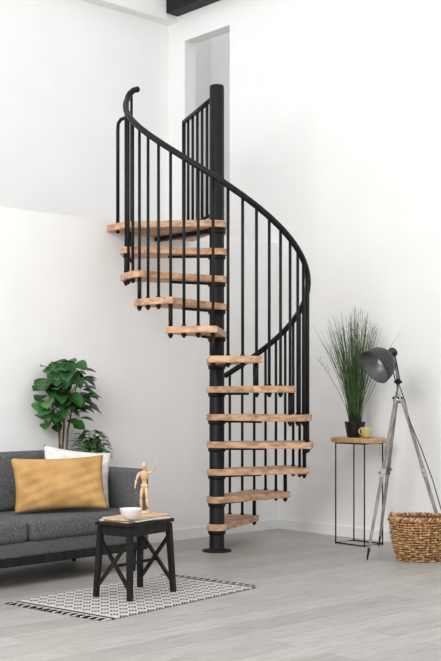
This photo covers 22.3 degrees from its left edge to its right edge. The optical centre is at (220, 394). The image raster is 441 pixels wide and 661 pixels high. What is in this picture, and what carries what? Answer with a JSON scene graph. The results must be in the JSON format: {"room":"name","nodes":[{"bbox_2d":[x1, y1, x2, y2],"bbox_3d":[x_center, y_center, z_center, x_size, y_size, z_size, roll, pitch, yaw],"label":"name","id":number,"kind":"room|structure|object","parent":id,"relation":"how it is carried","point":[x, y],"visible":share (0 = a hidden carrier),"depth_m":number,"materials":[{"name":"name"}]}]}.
{"room":"living room","nodes":[
{"label":"living room","id":0,"kind":"room"},
{"bbox_2d":[0,0,168,221],"bbox_3d":[-4.640,-3.270,8.273,11.000,4.100,0.151,0,0,-43],"label":"wall","id":1,"kind":"structure","parent":0,"point":[68,68],"depth_m":11.15,"materials":[{"name":"paint"}]},
{"bbox_2d":[82,0,176,25],"bbox_3d":[-4.542,-4.630,8.167,11.000,1.380,0.140,0,0,-43],"label":"trim","id":2,"kind":"structure","parent":1,"relation":"attached to","point":[153,10],"depth_m":11.57,"materials":[{"name":"paint"}]},
{"bbox_2d":[0,207,277,529],"bbox_3d":[-3.540,-0.040,7.084,11.000,2.840,0.151,0,0,-43],"label":"wall","id":3,"kind":"structure","parent":0,"point":[63,294],"depth_m":9.53,"materials":[{"name":"paint"}]},
{"bbox_2d":[148,519,277,542],"bbox_3d":[-3.484,1.235,7.023,11.000,0.090,0.015,0,0,-43],"label":"baseboard","id":4,"kind":"structure","parent":3,"relation":"attached to","point":[188,533],"depth_m":10.09,"materials":[{"name":"paint"}]},
{"bbox_2d":[195,32,229,235],"bbox_3d":[0.376,-3.370,12.239,1.450,3.900,3.600,0,0,-43],"label":"wall","id":5,"kind":"structure","parent":0,"point":[212,56],"depth_m":13.56,"materials":[{"name":"paint"}]},
{"bbox_2d":[0,528,440,660],"bbox_3d":[0.319,1.330,3.059,11.200,0.100,11.000,0,0,-43],"label":"floor","id":6,"kind":"structure","parent":0,"point":[317,598],"depth_m":6.59,"materials":[{"name":"grey wood"}]},
{"bbox_2d":[31,358,100,448],"bbox_3d":[-1.220,0.494,8.833,0.564,1.572,0.341,0,0,-40],"label":"potted tree","id":7,"kind":"object","parent":6,"relation":"on","point":[62,373],"visible":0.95,"depth_m":8.80,"materials":[{"name":"green plant"}]},
{"bbox_2d":[0,449,147,570],"bbox_3d":[-1.565,0.844,7.708,0.860,0.872,2.150,0,0,44],"label":"sofa","id":8,"kind":"object","parent":6,"relation":"on","point":[52,535],"visible":0.56,"depth_m":7.75,"materials":[{"name":"grey fabric"}]},
{"bbox_2d":[10,455,108,513],"bbox_3d":[-1.134,0.625,7.899,0.677,0.387,0.220,0,0,-20],"label":"cushion","id":9,"kind":"object","parent":8,"relation":"on","point":[41,484],"visible":1,"depth_m":7.83,"materials":[{"name":"fabric"}]},
{"bbox_2d":[44,445,110,506],"bbox_3d":[-1.050,0.605,8.191,0.573,0.483,0.196,0,0,-25],"label":"cushion","id":10,"kind":"object","parent":8,"relation":"on","point":[50,452],"visible":0.12,"depth_m":8.22,"materials":[{"name":"fabric"}]},
{"bbox_2d":[5,574,259,620],"bbox_3d":[-0.522,1.274,7.155,0.842,0.010,1.501,0,0,39],"label":"area rug","id":11,"kind":"object","parent":6,"relation":"on","point":[111,603],"visible":0.93,"depth_m":7.00,"materials":[{"name":"white fabric"}]},
{"bbox_2d":[93,518,175,601],"bbox_3d":[-0.545,1.033,7.150,0.310,0.476,0.460,0,0,36],"label":"stool","id":12,"kind":"object","parent":11,"relation":"on","point":[139,529],"visible":0.87,"depth_m":7.05,"materials":[{"name":"black wood"}]},
{"bbox_2d":[99,516,170,522],"bbox_3d":[-0.535,0.788,7.149,0.304,0.012,0.407,0,0,36],"label":"magazine stack","id":13,"kind":"object","parent":12,"relation":"on","point":[164,517],"visible":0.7,"depth_m":7.04,"materials":[{"name":"paper"}]},
{"bbox_2d":[102,512,168,521],"bbox_3d":[-0.539,0.775,7.149,0.240,0.014,0.445,0,0,33],"label":"serving board","id":14,"kind":"object","parent":13,"relation":"on","point":[120,517],"visible":0.81,"depth_m":7.08,"materials":[{"name":"brown wood"}]},
{"bbox_2d":[120,507,141,519],"bbox_3d":[-0.554,0.735,6.932,0.142,0.066,0.142,0,0,0],"label":"ceramic bowl","id":15,"kind":"object","parent":14,"relation":"on","point":[130,513],"visible":1,"depth_m":6.89,"materials":[{"name":"white ceramic"}]},
{"bbox_2d":[134,462,154,513],"bbox_3d":[-0.489,0.600,7.279,0.136,0.335,0.086,0,0,1],"label":"mannequin","id":16,"kind":"object","parent":14,"relation":"on","point":[144,474],"visible":0.92,"depth_m":7.26},
{"bbox_2d":[107,84,313,552],"bbox_3d":[-0.046,-0.641,9.193,1.622,3.842,1.580,0,0,39],"label":"spiral staircase","id":17,"kind":"structure","parent":6,"relation":"on","point":[191,230],"depth_m":9.08,"materials":[{"name":"black metal"}]},
{"bbox_2d":[331,437,386,546],"bbox_3d":[1.194,0.823,9.622,0.347,0.915,0.484,0,0,-43],"label":"side table","id":18,"kind":"object","parent":6,"relation":"on","point":[338,440],"visible":0.98,"depth_m":9.58,"materials":[{"name":"brown wood"}]},
{"bbox_2d":[314,309,397,437],"bbox_3d":[1.119,-0.201,9.655,0.582,1.132,0.650,0,0,-35],"label":"potted grass","id":19,"kind":"object","parent":18,"relation":"on","point":[353,376],"depth_m":9.62,"materials":[{"name":"green plant"}]},
{"bbox_2d":[358,427,371,437],"bbox_3d":[1.233,0.320,9.510,0.118,0.090,0.114,0,0,13],"label":"tea cup","id":20,"kind":"object","parent":18,"relation":"on","point":[365,431],"visible":0.98,"depth_m":9.48,"materials":[{"name":"yellow ceramic"}]},
{"bbox_2d":[360,347,440,559],"bbox_3d":[1.348,0.449,8.975,0.710,1.665,0.776,0,0,-43],"label":"tripod floor lamp","id":21,"kind":"object","parent":6,"relation":"on","point":[379,363],"visible":1,"depth_m":8.96,"materials":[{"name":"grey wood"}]},
{"bbox_2d":[387,512,440,562],"bbox_3d":[1.550,1.091,8.720,0.503,0.383,0.487,0,0,0],"label":"wicker basket","id":22,"kind":"object","parent":6,"relation":"on","point":[416,537],"visible":1,"depth_m":8.54,"materials":[{"name":"brown wicker"}]},
{"bbox_3d":[-1.050,0.930,9.028,0.200,0.700,0.209,0,0,0],"label":"plant stand","id":23,"kind":"object","parent":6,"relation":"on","visible":0},
{"bbox_2d":[69,430,112,456],"bbox_3d":[-1.037,0.430,9.025,0.329,0.298,0.378,0,0,44],"label":"ivy","id":24,"kind":"object","parent":23,"relation":"on","point":[95,442],"visible":0.77,"depth_m":9.01,"materials":[{"name":"green plant"}]},
{"bbox_2d":[169,0,440,530],"bbox_3d":[3.737,-1.970,7.427,0.152,6.700,12.770,0,0,-43],"label":"wall","id":25,"kind":"structure","parent":0,"point":[335,105],"depth_m":10.14,"materials":[{"name":"paint"}]},
{"bbox_2d":[166,0,219,16],"bbox_3d":[0.872,-4.160,10.294,0.158,0.320,4.070,0,0,-43],"label":"roof beam","id":26,"kind":"structure","parent":25,"relation":"attached to","point":[177,8],"depth_m":11.59,"materials":[{"name":"black metal"}]},
{"bbox_2d":[278,519,391,541],"bbox_3d":[4.283,1.235,6.716,0.022,0.090,10.985,0,0,-43],"label":"baseboard","id":27,"kind":"structure","parent":25,"relation":"attached to","point":[327,529],"depth_m":10.25,"materials":[{"name":"paint"}]}
]}

